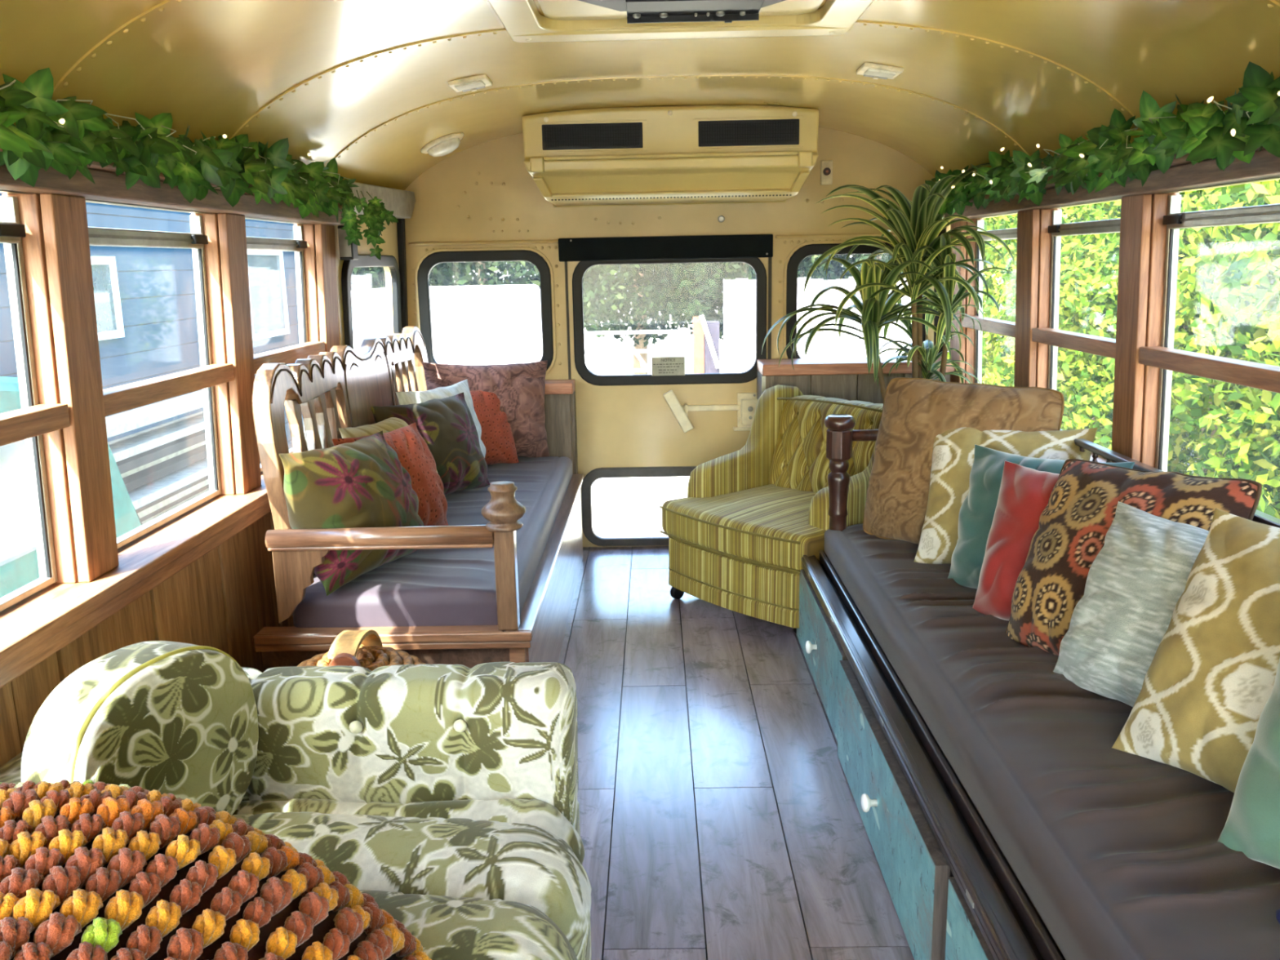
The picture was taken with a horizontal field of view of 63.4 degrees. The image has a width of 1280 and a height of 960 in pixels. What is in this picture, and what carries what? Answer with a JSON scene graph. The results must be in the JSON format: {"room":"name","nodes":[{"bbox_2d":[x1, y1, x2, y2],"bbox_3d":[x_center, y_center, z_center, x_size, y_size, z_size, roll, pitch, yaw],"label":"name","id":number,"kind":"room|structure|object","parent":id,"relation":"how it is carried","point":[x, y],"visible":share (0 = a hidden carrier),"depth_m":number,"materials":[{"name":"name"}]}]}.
{"room":"vehicle interior","nodes":[
{"label":"vehicle interior","id":0,"kind":"room"},
{"bbox_2d":[0,189,399,768],"bbox_3d":[-1.058,0.299,0.986,0.103,1.590,6.980,-1,12,1],"label":"wall","id":1,"kind":"structure","parent":0,"point":[224,598],"depth_m":2.43,"materials":[{"name":"brown wood"}]},
{"bbox_2d":[0,195,70,612],"bbox_3d":[-1.064,-0.084,1.531,0.089,0.685,0.627,-1,12,1],"label":"window","id":2,"kind":"structure","parent":1,"relation":"in","point":[28,423],"depth_m":1.80,"materials":[{"name":"red wood"}]},
{"bbox_2d":[1,193,119,583],"bbox_3d":[-1.053,-0.161,1.896,0.109,0.695,0.118,-1,12,1],"label":"post","id":3,"kind":"object","parent":1,"relation":"in","point":[56,252],"depth_m":1.86,"materials":[{"name":"red wood"}]},
{"bbox_2d":[0,471,271,688],"bbox_3d":[-1.046,0.512,0.545,0.125,0.065,6.030,-1,12,1],"label":"window sill","id":4,"kind":"structure","parent":1,"relation":"attached to","point":[37,626],"depth_m":1.95,"materials":[{"name":"red wood"}]},
{"bbox_2d":[88,215,234,548],"bbox_3d":[-1.055,-0.237,2.258,0.089,0.685,0.622,-1,12,1],"label":"window","id":5,"kind":"structure","parent":1,"relation":"in","point":[121,398],"depth_m":2.37,"materials":[{"name":"red wood"}]},
{"bbox_2d":[0,148,343,225],"bbox_3d":[-1.020,-0.243,0.386,0.108,0.087,6.030,-1,12,1],"label":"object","id":6,"kind":"structure","parent":1,"relation":"attached to","point":[108,187],"depth_m":2.04,"materials":[{"name":"brown wood"}]},
{"bbox_2d":[0,67,398,259],"bbox_3d":[-0.914,-0.603,2.108,0.172,0.303,2.648,-1,12,2],"label":"ivy garland","id":7,"kind":"object","parent":6,"relation":"hanging from","point":[37,142],"visible":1,"depth_m":2.00,"materials":[{"name":"green plant"}]},
{"bbox_2d":[0,79,349,186],"bbox_3d":[-0.898,-0.699,2.164,0.100,0.069,2.102,-1,12,1],"label":"string","id":8,"kind":"object","parent":7,"relation":"attached to","point":[61,121],"visible":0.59,"depth_m":1.86,"materials":[{"name":"white plastic"}]},
{"bbox_2d":[191,213,261,495],"bbox_3d":[-1.044,-0.315,2.625,0.109,0.695,0.128,-1,12,1],"label":"post","id":9,"kind":"object","parent":1,"relation":"in","point":[225,251],"depth_m":2.59,"materials":[{"name":"red wood"}]},
{"bbox_2d":[246,225,324,471],"bbox_3d":[-1.046,-0.390,2.982,0.089,0.685,0.602,-1,12,1],"label":"window","id":10,"kind":"structure","parent":1,"relation":"in","point":[290,354],"depth_m":3.11,"materials":[{"name":"red wood"}]},
{"bbox_2d":[293,223,339,351],"bbox_3d":[-1.034,-0.467,3.349,0.109,0.695,0.148,-1,12,1],"label":"post","id":11,"kind":"object","parent":1,"relation":"in","point":[320,260],"depth_m":3.26,"materials":[{"name":"red wood"}]},
{"bbox_2d":[337,225,358,260],"bbox_3d":[-0.956,-0.777,3.392,0.045,0.110,0.066,-1,12,1],"label":"wall panel","id":12,"kind":"object","parent":1,"relation":"attached to","point":[347,252],"visible":0.68,"depth_m":3.37,"materials":[{"name":"grey plastic"}]},
{"bbox_2d":[341,254,401,349],"bbox_3d":[-0.985,-0.582,3.830,0.047,0.488,0.738,-1,12,1],"label":"window","id":13,"kind":"structure","parent":1,"relation":"in","point":[364,260],"depth_m":3.63,"materials":[{"name":"black rubber"}]},
{"bbox_2d":[350,182,415,218],"bbox_3d":[-0.973,-1.016,3.775,0.116,0.120,0.914,-1,12,1],"label":"trim","id":14,"kind":"structure","parent":1,"relation":"attached to","point":[402,202],"depth_m":3.82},
{"bbox_2d":[0,0,1279,190],"bbox_3d":[0.073,-0.570,0.794,2.369,0.405,6.990,-1,12,1],"label":"ceiling","id":15,"kind":"structure","parent":0,"point":[363,85],"depth_m":2.45,"materials":[{"name":"paint"}]},
{"bbox_2d":[420,132,464,156],"bbox_3d":[-0.728,-1.237,3.816,0.163,0.086,0.172,-1,12,1],"label":"dome light","id":16,"kind":"object","parent":15,"relation":"attached to","point":[446,144],"visible":1,"depth_m":3.77,"materials":[{"name":"white plastic"}]},
{"bbox_2d":[447,74,492,92],"bbox_3d":[-0.485,-1.134,2.966,0.109,0.032,0.124,-1,12,1],"label":"recessed light","id":17,"kind":"object","parent":15,"relation":"in","point":[473,83],"visible":1,"depth_m":2.92,"materials":[{"name":"grey plastic"}]},
{"bbox_2d":[462,86,485,91],"bbox_3d":[-0.484,-1.137,3.007,0.067,0.015,0.026,-1,12,1],"label":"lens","id":18,"kind":"object","parent":17,"relation":"attached to","point":[475,88],"depth_m":3.00,"materials":[{"name":"grey plastic"}]},
{"bbox_2d":[488,0,873,42],"bbox_3d":[0.088,-0.964,2.080,0.778,0.069,0.738,-1,12,1],"label":"roof hatch","id":19,"kind":"object","parent":15,"relation":"attached to","point":[564,20],"visible":1,"depth_m":2.28,"materials":[{"name":"beige plastic"}]},
{"bbox_2d":[856,62,903,79],"bbox_3d":[0.672,-1.147,2.908,0.109,0.032,0.124,-1,12,1],"label":"recessed light","id":20,"kind":"object","parent":15,"relation":"in","point":[876,71],"visible":1,"depth_m":2.87,"materials":[{"name":"grey plastic"}]},
{"bbox_2d":[863,74,888,79],"bbox_3d":[0.672,-1.149,2.949,0.067,0.014,0.026,-1,12,1],"label":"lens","id":21,"kind":"object","parent":20,"relation":"attached to","point":[874,77],"depth_m":2.94,"materials":[{"name":"grey plastic"}]},
{"bbox_2d":[404,127,950,546],"bbox_3d":[0.130,-0.577,4.332,2.300,1.759,0.062,-1,12,1],"label":"wall","id":22,"kind":"structure","parent":0,"point":[485,194],"depth_m":4.22,"materials":[{"name":"beige paint"}]},
{"bbox_2d":[396,218,408,333],"bbox_3d":[-0.975,-0.700,4.265,0.056,0.770,0.040,-1,12,1],"label":"seal","id":23,"kind":"object","parent":22,"relation":"attached to","point":[401,224],"visible":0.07,"depth_m":4.22,"materials":[{"name":"black rubber"}]},
{"bbox_2d":[414,246,556,374],"bbox_3d":[-0.639,-0.685,4.308,0.575,0.550,0.032,-1,12,1],"label":"window","id":24,"kind":"structure","parent":22,"relation":"in","point":[424,267],"depth_m":4.26,"materials":[{"name":"black rubber"}]},
{"bbox_2d":[564,257,772,546],"bbox_3d":[0.125,-0.347,4.336,0.848,1.289,0.121,-1,12,1],"label":"door","id":25,"kind":"structure","parent":22,"relation":"in","point":[628,425],"depth_m":4.37,"materials":[{"name":"beige paint"}]},
{"bbox_2d":[558,234,773,261],"bbox_3d":[0.104,-0.944,4.210,0.867,0.092,0.066,-1,12,1],"label":"headrail","id":26,"kind":"object","parent":25,"relation":"attached to","point":[734,246],"visible":1,"depth_m":4.18,"materials":[{"name":"black metal"}]},
{"bbox_2d":[651,356,684,375],"bbox_3d":[0.118,-0.473,4.313,0.138,0.080,0.002,-1,12,1],"label":"sticker","id":27,"kind":"object","parent":25,"relation":"attached to","point":[660,366],"visible":1,"depth_m":4.31,"materials":[{"name":"paper"}]},
{"bbox_2d":[653,363,683,373],"bbox_3d":[0.117,-0.465,4.314,0.123,0.038,0.001,-1,12,1],"label":"print","id":28,"kind":"object","parent":27,"relation":"attached to","point":[657,367],"depth_m":4.31,"materials":[{"name":"grey paper"}]},
{"bbox_2d":[521,105,818,207],"bbox_3d":[0.113,-1.226,3.927,1.095,0.328,0.487,-1,12,1],"label":"air conditioner","id":29,"kind":"object","parent":22,"relation":"attached to","point":[677,154],"visible":1,"depth_m":3.72,"materials":[{"name":"beige plastic"}]},
{"bbox_2d":[537,119,646,152],"bbox_3d":[-0.171,-1.237,3.727,0.390,0.108,0.005,-1,12,1],"label":"grille","id":30,"kind":"object","parent":29,"relation":"attached to","point":[554,135],"depth_m":3.72,"materials":[{"name":"black plastic"}]},
{"bbox_2d":[529,151,813,173],"bbox_3d":[0.111,-1.139,3.710,1.010,0.057,0.027,-1,12,1],"label":"outlet","id":31,"kind":"object","parent":29,"relation":"attached to","point":[543,162],"depth_m":3.71,"materials":[{"name":"beige plastic"}]},
{"bbox_2d":[551,194,791,200],"bbox_3d":[0.115,-1.038,3.807,0.881,0.004,0.012,-1,12,1],"label":"outlet","id":32,"kind":"object","parent":29,"relation":"attached to","point":[673,196],"depth_m":3.81,"materials":[{"name":"metal"}]},
{"bbox_2d":[693,115,803,149],"bbox_3d":[0.390,-1.246,3.718,0.390,0.108,0.005,-1,12,1],"label":"grille","id":33,"kind":"object","parent":29,"relation":"attached to","point":[710,132],"depth_m":3.71,"materials":[{"name":"black plastic"}]},
{"bbox_2d":[820,160,832,184],"bbox_3d":[0.751,-1.237,4.164,0.048,0.095,0.023,-1,12,1],"label":"plate","id":34,"kind":"object","parent":22,"relation":"attached to","point":[826,166],"visible":1,"depth_m":4.16,"materials":[{"name":"beige plastic"}]},
{"bbox_2d":[782,239,929,358],"bbox_3d":[0.893,-0.710,4.283,0.600,0.550,0.032,-1,12,1],"label":"window","id":35,"kind":"structure","parent":22,"relation":"in","point":[804,250],"depth_m":4.24,"materials":[{"name":"black rubber"}]},
{"bbox_2d":[558,546,914,959],"bbox_3d":[0.105,1.028,1.125,2.320,0.060,6.980,-1,12,1],"label":"floor","id":36,"kind":"structure","parent":0,"point":[720,819],"depth_m":2.42,"materials":[{"name":"laminate"}]},
{"bbox_2d":[0,640,591,959],"bbox_3d":[-0.522,0.628,1.209,0.893,0.630,1.264,-1,12,1],"label":"floral sofa","id":37,"kind":"object","parent":36,"relation":"on","point":[446,795],"visible":0.59,"depth_m":1.57,"materials":[{"name":"fabric"}]},
{"bbox_2d":[0,779,431,959],"bbox_3d":[-0.560,0.663,0.906,0.821,0.580,0.886,-1,12,1],"label":"blanket","id":38,"kind":"object","parent":37,"relation":"on","point":[89,870],"visible":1,"depth_m":1.05,"materials":[{"name":"fabric"}]},
{"bbox_2d":[241,662,580,836],"bbox_3d":[-0.501,0.545,1.762,0.794,0.458,0.147,-1,12,1],"label":"cushion","id":39,"kind":"object","parent":37,"relation":"on","point":[397,735],"depth_m":1.67,"materials":[{"name":"fabric"}]},
{"bbox_2d":[231,798,591,959],"bbox_3d":[-0.517,0.735,1.177,0.886,0.273,1.157,-1,12,1],"label":"seat cushion","id":40,"kind":"object","parent":37,"relation":"on","point":[468,878],"depth_m":1.49,"materials":[{"name":"fabric"}]},
{"bbox_2d":[297,630,425,671],"bbox_3d":[-0.615,0.548,2.259,0.363,0.440,0.363,-5,13,-18],"label":"wicker basket","id":41,"kind":"object","parent":36,"relation":"on","point":[362,648],"visible":0.09,"depth_m":2.23,"materials":[{"name":"wicker"}]},
{"bbox_2d":[252,325,583,671],"bbox_3d":[-0.585,0.043,3.345,0.674,0.981,1.914,-1,12,1],"label":"daybed","id":42,"kind":"object","parent":36,"relation":"on","point":[335,389],"visible":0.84,"depth_m":2.50,"materials":[{"name":"brown wood"}]},
{"bbox_2d":[293,456,572,627],"bbox_3d":[-0.563,0.137,3.391,0.550,0.118,1.815,-1,12,1],"label":"mattress","id":43,"kind":"object","parent":42,"relation":"on","point":[424,587],"visible":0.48,"depth_m":2.62,"materials":[{"name":"grey fabric"}]},
{"bbox_2d":[278,430,424,595],"bbox_3d":[-0.724,0.070,2.670,0.250,0.358,0.474,4,13,22],"label":"throw pillow","id":44,"kind":"object","parent":43,"relation":"on","point":[363,482],"visible":0.78,"depth_m":2.52,"materials":[{"name":"fabric"}]},
{"bbox_2d":[338,417,437,472],"bbox_3d":[-0.770,-0.032,3.228,0.241,0.334,0.460,2,12,15],"label":"throw pillow","id":45,"kind":"object","parent":43,"relation":"on","point":[388,424],"visible":0.16,"depth_m":3.12,"materials":[{"name":"fabric"}]},
{"bbox_2d":[332,422,448,526],"bbox_3d":[-0.698,0.018,2.966,0.209,0.325,0.361,6,14,29],"label":"throw pillow","id":46,"kind":"object","parent":43,"relation":"on","point":[415,455],"visible":0.41,"depth_m":2.97,"materials":[{"name":"fabric"}]},
{"bbox_2d":[371,391,489,495],"bbox_3d":[-0.698,-0.107,3.521,0.222,0.336,0.440,7,14,34],"label":"throw pillow","id":47,"kind":"object","parent":43,"relation":"on","point":[446,425],"visible":0.57,"depth_m":3.48,"materials":[{"name":"fabric"}]},
{"bbox_2d":[395,379,485,457],"bbox_3d":[-0.700,-0.159,3.705,0.163,0.371,0.498,3,13,20],"label":"throw pillow","id":48,"kind":"object","parent":43,"relation":"on","point":[410,397],"visible":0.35,"depth_m":3.69,"materials":[{"name":"fabric"}]},
{"bbox_2d":[422,360,549,457],"bbox_3d":[-0.612,-0.275,4.153,0.504,0.413,0.233,-3,12,-9],"label":"throw pillow","id":49,"kind":"object","parent":43,"relation":"on","point":[519,388],"visible":0.56,"depth_m":4.10,"materials":[{"name":"fabric"}]},
{"bbox_2d":[470,390,519,465],"bbox_3d":[-0.650,-0.198,4.019,0.354,0.304,0.192,-10,15,-35],"label":"throw pillow","id":50,"kind":"object","parent":43,"relation":"on","point":[496,436],"visible":0.44,"depth_m":4.01,"materials":[{"name":"fabric"}]},
{"bbox_2d":[544,379,577,474],"bbox_3d":[-0.618,-0.042,4.349,0.705,0.735,0.137,-1,12,1],"label":"wainscot panel","id":51,"kind":"object","parent":36,"relation":"on","point":[560,410],"visible":0.1,"depth_m":4.25,"materials":[{"name":"brown wood"}]},
{"bbox_2d":[659,384,883,634],"bbox_3d":[0.535,0.076,3.682,0.721,0.734,0.706,-11,15,-38],"label":"striped armchair","id":52,"kind":"object","parent":36,"relation":"on","point":[743,530],"visible":0.72,"depth_m":3.62,"materials":[{"name":"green fabric"}]},
{"bbox_2d":[662,484,827,573],"bbox_3d":[0.521,0.136,3.683,0.665,0.149,0.706,-11,15,-38],"label":"seat cushion","id":53,"kind":"object","parent":52,"relation":"on","point":[766,528],"depth_m":3.50,"materials":[{"name":"yellow fabric"}]},
{"bbox_2d":[756,356,955,403],"bbox_3d":[0.869,-0.091,4.269,0.758,0.805,0.237,-1,12,1],"label":"ledge","id":54,"kind":"object","parent":36,"relation":"on","point":[841,378],"visible":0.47,"depth_m":4.10,"materials":[{"name":"brown wood"}]},
{"bbox_2d":[761,162,1014,403],"bbox_3d":[0.862,-0.349,3.801,0.802,1.503,0.792,-1,12,1],"label":"potted plant","id":55,"kind":"object","parent":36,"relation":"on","point":[917,224],"visible":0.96,"depth_m":3.64,"materials":[{"name":"green plant"}]},
{"bbox_2d":[796,413,1279,959],"bbox_3d":[0.818,0.452,1.874,0.751,0.731,3.000,-1,12,1],"label":"storage bench","id":56,"kind":"object","parent":36,"relation":"on","point":[954,894],"visible":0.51,"depth_m":1.96,"materials":[{"name":"teal paint"}]},
{"bbox_2d":[824,523,1279,959],"bbox_3d":[0.858,0.481,1.877,0.582,0.117,2.955,-1,12,1],"label":"mattress","id":57,"kind":"object","parent":56,"relation":"on","point":[1119,855],"visible":0.56,"depth_m":1.65,"materials":[{"name":"grey fabric"}]},
{"bbox_2d":[862,377,1064,544],"bbox_3d":[0.919,-0.039,3.006,0.261,0.481,0.548,-13,17,-44],"label":"throw pillow","id":58,"kind":"object","parent":57,"relation":"on","point":[915,411],"visible":0.62,"depth_m":3.00,"materials":[{"name":"fabric"}]},
{"bbox_2d":[913,426,1097,564],"bbox_3d":[0.988,0.051,2.825,0.441,0.393,0.254,5,13,28],"label":"throw pillow","id":59,"kind":"object","parent":57,"relation":"on","point":[953,450],"visible":0.47,"depth_m":2.83,"materials":[{"name":"fabric"}]},
{"bbox_2d":[972,460,1059,620],"bbox_3d":[0.945,0.163,2.348,0.224,0.363,0.339,-12,16,-41],"label":"throw pillow","id":60,"kind":"object","parent":57,"relation":"on","point":[1024,492],"visible":0.29,"depth_m":2.36,"materials":[{"name":"fabric"}]},
{"bbox_2d":[947,444,1135,588],"bbox_3d":[0.965,0.119,2.548,0.219,0.372,0.435,-10,15,-38],"label":"throw pillow","id":61,"kind":"object","parent":57,"relation":"on","point":[977,510],"visible":0.34,"depth_m":2.60,"materials":[{"name":"fabric"}]},
{"bbox_2d":[1053,501,1208,706],"bbox_3d":[0.982,0.265,1.877,0.264,0.357,0.468,-5,12,-16],"label":"throw pillow","id":62,"kind":"object","parent":57,"relation":"on","point":[1135,584],"visible":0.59,"depth_m":1.90,"materials":[{"name":"grey fabric"}]},
{"bbox_2d":[1005,458,1262,656],"bbox_3d":[0.981,0.183,2.120,0.272,0.426,0.483,-7,13,-27],"label":"throw pillow","id":63,"kind":"object","parent":57,"relation":"on","point":[1078,514],"visible":0.48,"depth_m":2.12,"materials":[{"name":"fabric"}]},
{"bbox_2d":[1111,507,1279,793],"bbox_3d":[1.013,0.298,1.602,0.290,0.404,0.454,-7,13,-26],"label":"throw pillow","id":64,"kind":"object","parent":57,"relation":"on","point":[1208,682],"visible":0.91,"depth_m":1.64,"materials":[{"name":"fabric"}]},
{"bbox_2d":[1217,658,1279,869],"bbox_3d":[1.008,0.347,1.300,0.257,0.429,0.456,-8,14,-30],"label":"throw pillow","id":65,"kind":"object","parent":57,"relation":"on","point":[1251,828],"visible":1,"depth_m":1.42,"materials":[{"name":"fabric"}]},
{"bbox_2d":[1275,909,1279,924],"bbox_3d":[0.832,0.544,1.294,0.069,0.030,0.024,-1,12,1],"label":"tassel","id":66,"kind":"object","parent":57,"relation":"on","point":[1277,912],"visible":1,"depth_m":1.30,"materials":[{"name":"blue fabric"}]},
{"bbox_2d":[949,177,1279,222],"bbox_3d":[1.250,0.261,0.949,0.081,1.590,6.980,-1,12,1],"label":"wall","id":67,"kind":"structure","parent":0,"point":[1277,178],"depth_m":2.37,"materials":[{"name":"beige paint"}]},
{"bbox_2d":[933,227,946,355],"bbox_3d":[1.215,-0.770,4.197,0.048,0.530,0.080,-1,12,1],"label":"seal","id":68,"kind":"object","parent":67,"relation":"attached to","point":[936,317],"visible":0.03,"depth_m":4.21,"materials":[{"name":"black rubber"}]},
{"bbox_2d":[949,218,983,383],"bbox_3d":[1.275,-0.662,4.055,0.109,0.695,0.148,-1,12,1],"label":"pillar","id":69,"kind":"structure","parent":67,"relation":"in","point":[967,349],"depth_m":4.01,"materials":[{"name":"red wood"}]},
{"bbox_2d":[961,219,1017,383],"bbox_3d":[1.277,-0.584,3.683,0.089,0.685,0.612,-1,12,1],"label":"window","id":70,"kind":"structure","parent":67,"relation":"in","point":[1007,328],"depth_m":3.85,"materials":[{"name":"red wood"}]},
{"bbox_2d":[1013,208,1061,388],"bbox_3d":[1.266,-0.505,3.312,0.109,0.695,0.148,-1,12,1],"label":"pillar","id":71,"kind":"structure","parent":67,"relation":"in","point":[1033,237],"depth_m":3.25,"materials":[{"name":"red wood"}]},
{"bbox_2d":[1031,209,1120,390],"bbox_3d":[1.268,-0.428,2.945,0.089,0.685,0.602,-1,12,1],"label":"window","id":72,"kind":"structure","parent":67,"relation":"in","point":[1052,336],"depth_m":3.09,"materials":[{"name":"red wood"}]},
{"bbox_2d":[1089,452,1106,462],"bbox_3d":[1.224,0.384,0.934,0.125,0.065,6.900,-1,12,1],"label":"window sill","id":73,"kind":"structure","parent":67,"relation":"attached to","point":[1100,459],"depth_m":2.87,"materials":[{"name":"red wood"}]},
{"bbox_2d":[942,146,1279,221],"bbox_3d":[1.168,-0.369,0.776,0.108,0.087,6.900,-1,12,1],"label":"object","id":74,"kind":"structure","parent":67,"relation":"attached to","point":[1181,175],"depth_m":2.32,"materials":[{"name":"brown wood"}]},
{"bbox_2d":[924,61,1279,215],"bbox_3d":[1.117,-0.821,2.648,0.162,0.202,2.895,-1,12,1],"label":"ivy garland","id":75,"kind":"object","parent":74,"relation":"hanging from","point":[1202,131],"visible":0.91,"depth_m":2.24,"materials":[{"name":"green plant"}]},
{"bbox_2d":[936,90,1279,191],"bbox_3d":[1.092,-0.865,2.767,0.099,0.106,2.604,-1,12,1],"label":"string lights","id":76,"kind":"object","parent":75,"relation":"attached to","point":[1210,99],"visible":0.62,"depth_m":2.36,"materials":[{"name":"white plastic"}]},
{"bbox_2d":[1111,192,1179,467],"bbox_3d":[1.257,-0.353,2.588,0.109,0.695,0.128,-1,12,1],"label":"post","id":77,"kind":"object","parent":67,"relation":"in","point":[1143,232],"depth_m":2.55,"materials":[{"name":"red wood"}]},
{"bbox_2d":[1138,195,1279,471],"bbox_3d":[1.259,-0.276,2.220,0.089,0.685,0.622,-1,12,1],"label":"window","id":78,"kind":"structure","parent":67,"relation":"in","point":[1165,357],"depth_m":2.36,"materials":[{"name":"red wood"}]},
{"label":"outside","id":79,"kind":"structure","parent":0,"visible":0},
{"bbox_2d":[542,308,1279,537],"bbox_3d":[0.299,-0.932,15.130,80.000,0.100,90.000,-1,12,1],"label":"ground","id":80,"kind":"structure","parent":79,"point":[622,507],"depth_m":10.05,"materials":[{"name":"white concrete"}]},
{"bbox_2d":[0,376,142,598],"bbox_3d":[-2.709,0.683,2.938,1.334,1.880,3.501,-1,12,1],"label":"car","id":81,"kind":"object","parent":80,"relation":"on","point":[19,564],"visible":0.02,"depth_m":3.45,"materials":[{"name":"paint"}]},
{"bbox_2d":[0,192,303,462],"bbox_3d":[-4.751,-0.729,4.812,1.430,3.950,15.600,-1,12,1],"label":"building","id":82,"kind":"structure","parent":80,"relation":"on","point":[145,300],"depth_m":8.62,"materials":[{"name":"blue"}]},
{"bbox_2d":[105,389,208,524],"bbox_3d":[-3.194,0.161,6.771,0.750,1.342,3.288,-1,12,1],"label":"stack","id":83,"kind":"object","parent":80,"relation":"on","point":[163,467],"visible":0.27,"depth_m":6.41,"materials":[{"name":"white wood"}]},
{"bbox_2d":[351,262,462,290],"bbox_3d":[-5.030,-3.464,15.673,4.723,4.848,4.488,8,15,38],"label":"leafy tree","id":84,"kind":"object","parent":80,"relation":"on","point":[361,284],"visible":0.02,"depth_m":14.53,"materials":[{"name":"green plant"}]},
{"bbox_2d":[351,284,542,364],"bbox_3d":[-1.891,-0.887,10.144,1.680,1.950,2.230,-1,12,1],"label":"trailer","id":85,"kind":"object","parent":80,"relation":"on","point":[486,324],"visible":0.1,"depth_m":8.96,"materials":[{"name":"paint"}]},
{"bbox_2d":[351,260,629,342],"bbox_3d":[-2.614,-3.146,15.204,4.428,4.324,4.208,9,15,39],"label":"leafy tree","id":86,"kind":"object","parent":80,"relation":"on","point":[443,277],"visible":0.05,"depth_m":14.05,"materials":[{"name":"green plant"}]},
{"bbox_2d":[529,262,746,374],"bbox_3d":[0.079,-2.994,14.074,3.787,4.386,3.985,1,12,10],"label":"leafy tree","id":87,"kind":"object","parent":80,"relation":"on","point":[637,299],"visible":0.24,"depth_m":13.35,"materials":[{"name":"green plant"}]},
{"bbox_2d":[693,316,704,373],"bbox_3d":[0.686,-1.133,12.089,0.120,1.530,0.140,-1,12,1],"label":"gate post","id":88,"kind":"object","parent":80,"relation":"on","point":[698,331],"visible":0.29,"depth_m":11.94,"materials":[{"name":"beige wood"}]},
{"bbox_2d":[584,327,686,374],"bbox_3d":[-0.421,-1.163,12.007,1.926,1.466,0.090,-1,12,1],"label":"metal gate","id":89,"kind":"object","parent":88,"relation":"attached to","point":[683,350],"visible":0.21,"depth_m":11.93,"materials":[{"name":"white metal"}]},
{"bbox_2d":[699,314,720,368],"bbox_3d":[0.800,-1.585,11.869,0.240,0.616,0.060,-1,12,1],"label":"diagonal brace","id":90,"kind":"object","parent":88,"relation":"attached to","point":[701,317],"visible":1,"depth_m":11.85,"materials":[{"name":"white wood"}]},
{"bbox_2d":[703,320,719,373],"bbox_3d":[0.838,-1.114,12.132,0.180,1.470,0.180,-1,12,1],"label":"gate post","id":91,"kind":"object","parent":80,"relation":"on","point":[713,326],"visible":0.29,"depth_m":11.96,"materials":[{"name":"white wood"}]},
{"bbox_2d":[644,254,844,373],"bbox_3d":[1.573,-3.126,15.073,3.838,4.174,3.647,-6,13,-20],"label":"leafy tree","id":92,"kind":"object","parent":80,"relation":"on","point":[749,273],"visible":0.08,"depth_m":14.00,"materials":[{"name":"green plant"}]},
{"bbox_2d":[723,274,1013,382],"bbox_3d":[2.719,-1.407,12.179,3.470,1.950,0.080,-1,12,1],"label":"fence","id":93,"kind":"object","parent":80,"relation":"on","point":[736,308],"visible":0.17,"depth_m":12.07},
{"bbox_2d":[797,223,1004,343],"bbox_3d":[3.819,-3.461,15.849,4.208,4.423,4.428,1,12,9],"label":"leafy tree","id":94,"kind":"object","parent":80,"relation":"on","point":[855,258],"visible":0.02,"depth_m":14.85,"materials":[{"name":"green plant"}]},
{"bbox_2d":[884,212,1096,399],"bbox_3d":[4.645,-1.943,13.185,3.326,3.617,3.262,3,13,18],"label":"bush","id":95,"kind":"object","parent":80,"relation":"on","point":[1064,213],"visible":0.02,"depth_m":12.75,"materials":[{"name":"green plant"}]},
{"bbox_2d":[911,200,1268,474],"bbox_3d":[4.637,-1.570,9.955,3.604,3.918,3.534,-12,16,-42],"label":"bush","id":96,"kind":"object","parent":80,"relation":"on","point":[993,255],"visible":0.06,"depth_m":9.54,"materials":[{"name":"green plant"}]},
{"bbox_2d":[982,186,1279,515],"bbox_3d":[3.997,-1.015,7.476,3.450,3.744,3.387,-2,12,-4],"label":"bush","id":97,"kind":"object","parent":80,"relation":"on","point":[1106,256],"visible":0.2,"depth_m":7.05,"materials":[{"name":"green plant"}]},
{"bbox_2d":[1074,203,1234,431],"bbox_3d":[6.634,-2.730,11.585,4.169,4.641,4.247,-1,12,-1],"label":"bush","id":98,"kind":"object","parent":80,"relation":"on","point":[1097,203],"visible":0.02,"depth_m":11.59,"materials":[{"name":"green plant"}]},
{"bbox_2d":[1170,179,1279,519],"bbox_3d":[4.560,-0.859,5.126,4.020,4.370,3.941,10,16,42],"label":"bush","id":99,"kind":"object","parent":80,"relation":"on","point":[1247,414],"visible":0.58,"depth_m":5.54,"materials":[{"name":"green plant"}]},
{"bbox_2d":[1184,195,1270,409],"bbox_3d":[6.680,-2.100,8.585,4.247,4.641,4.169,5,13,26],"label":"bush","id":100,"kind":"object","parent":80,"relation":"on","point":[1211,297],"visible":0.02,"depth_m":8.77,"materials":[{"name":"green plant"}]},
{"bbox_2d":[1197,188,1275,358],"bbox_3d":[5.565,-1.889,6.276,4.077,5.220,4.158,2,12,15],"label":"bush","id":101,"kind":"object","parent":80,"relation":"on","point":[1201,190],"visible":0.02,"depth_m":7.11,"materials":[{"name":"green plant"}]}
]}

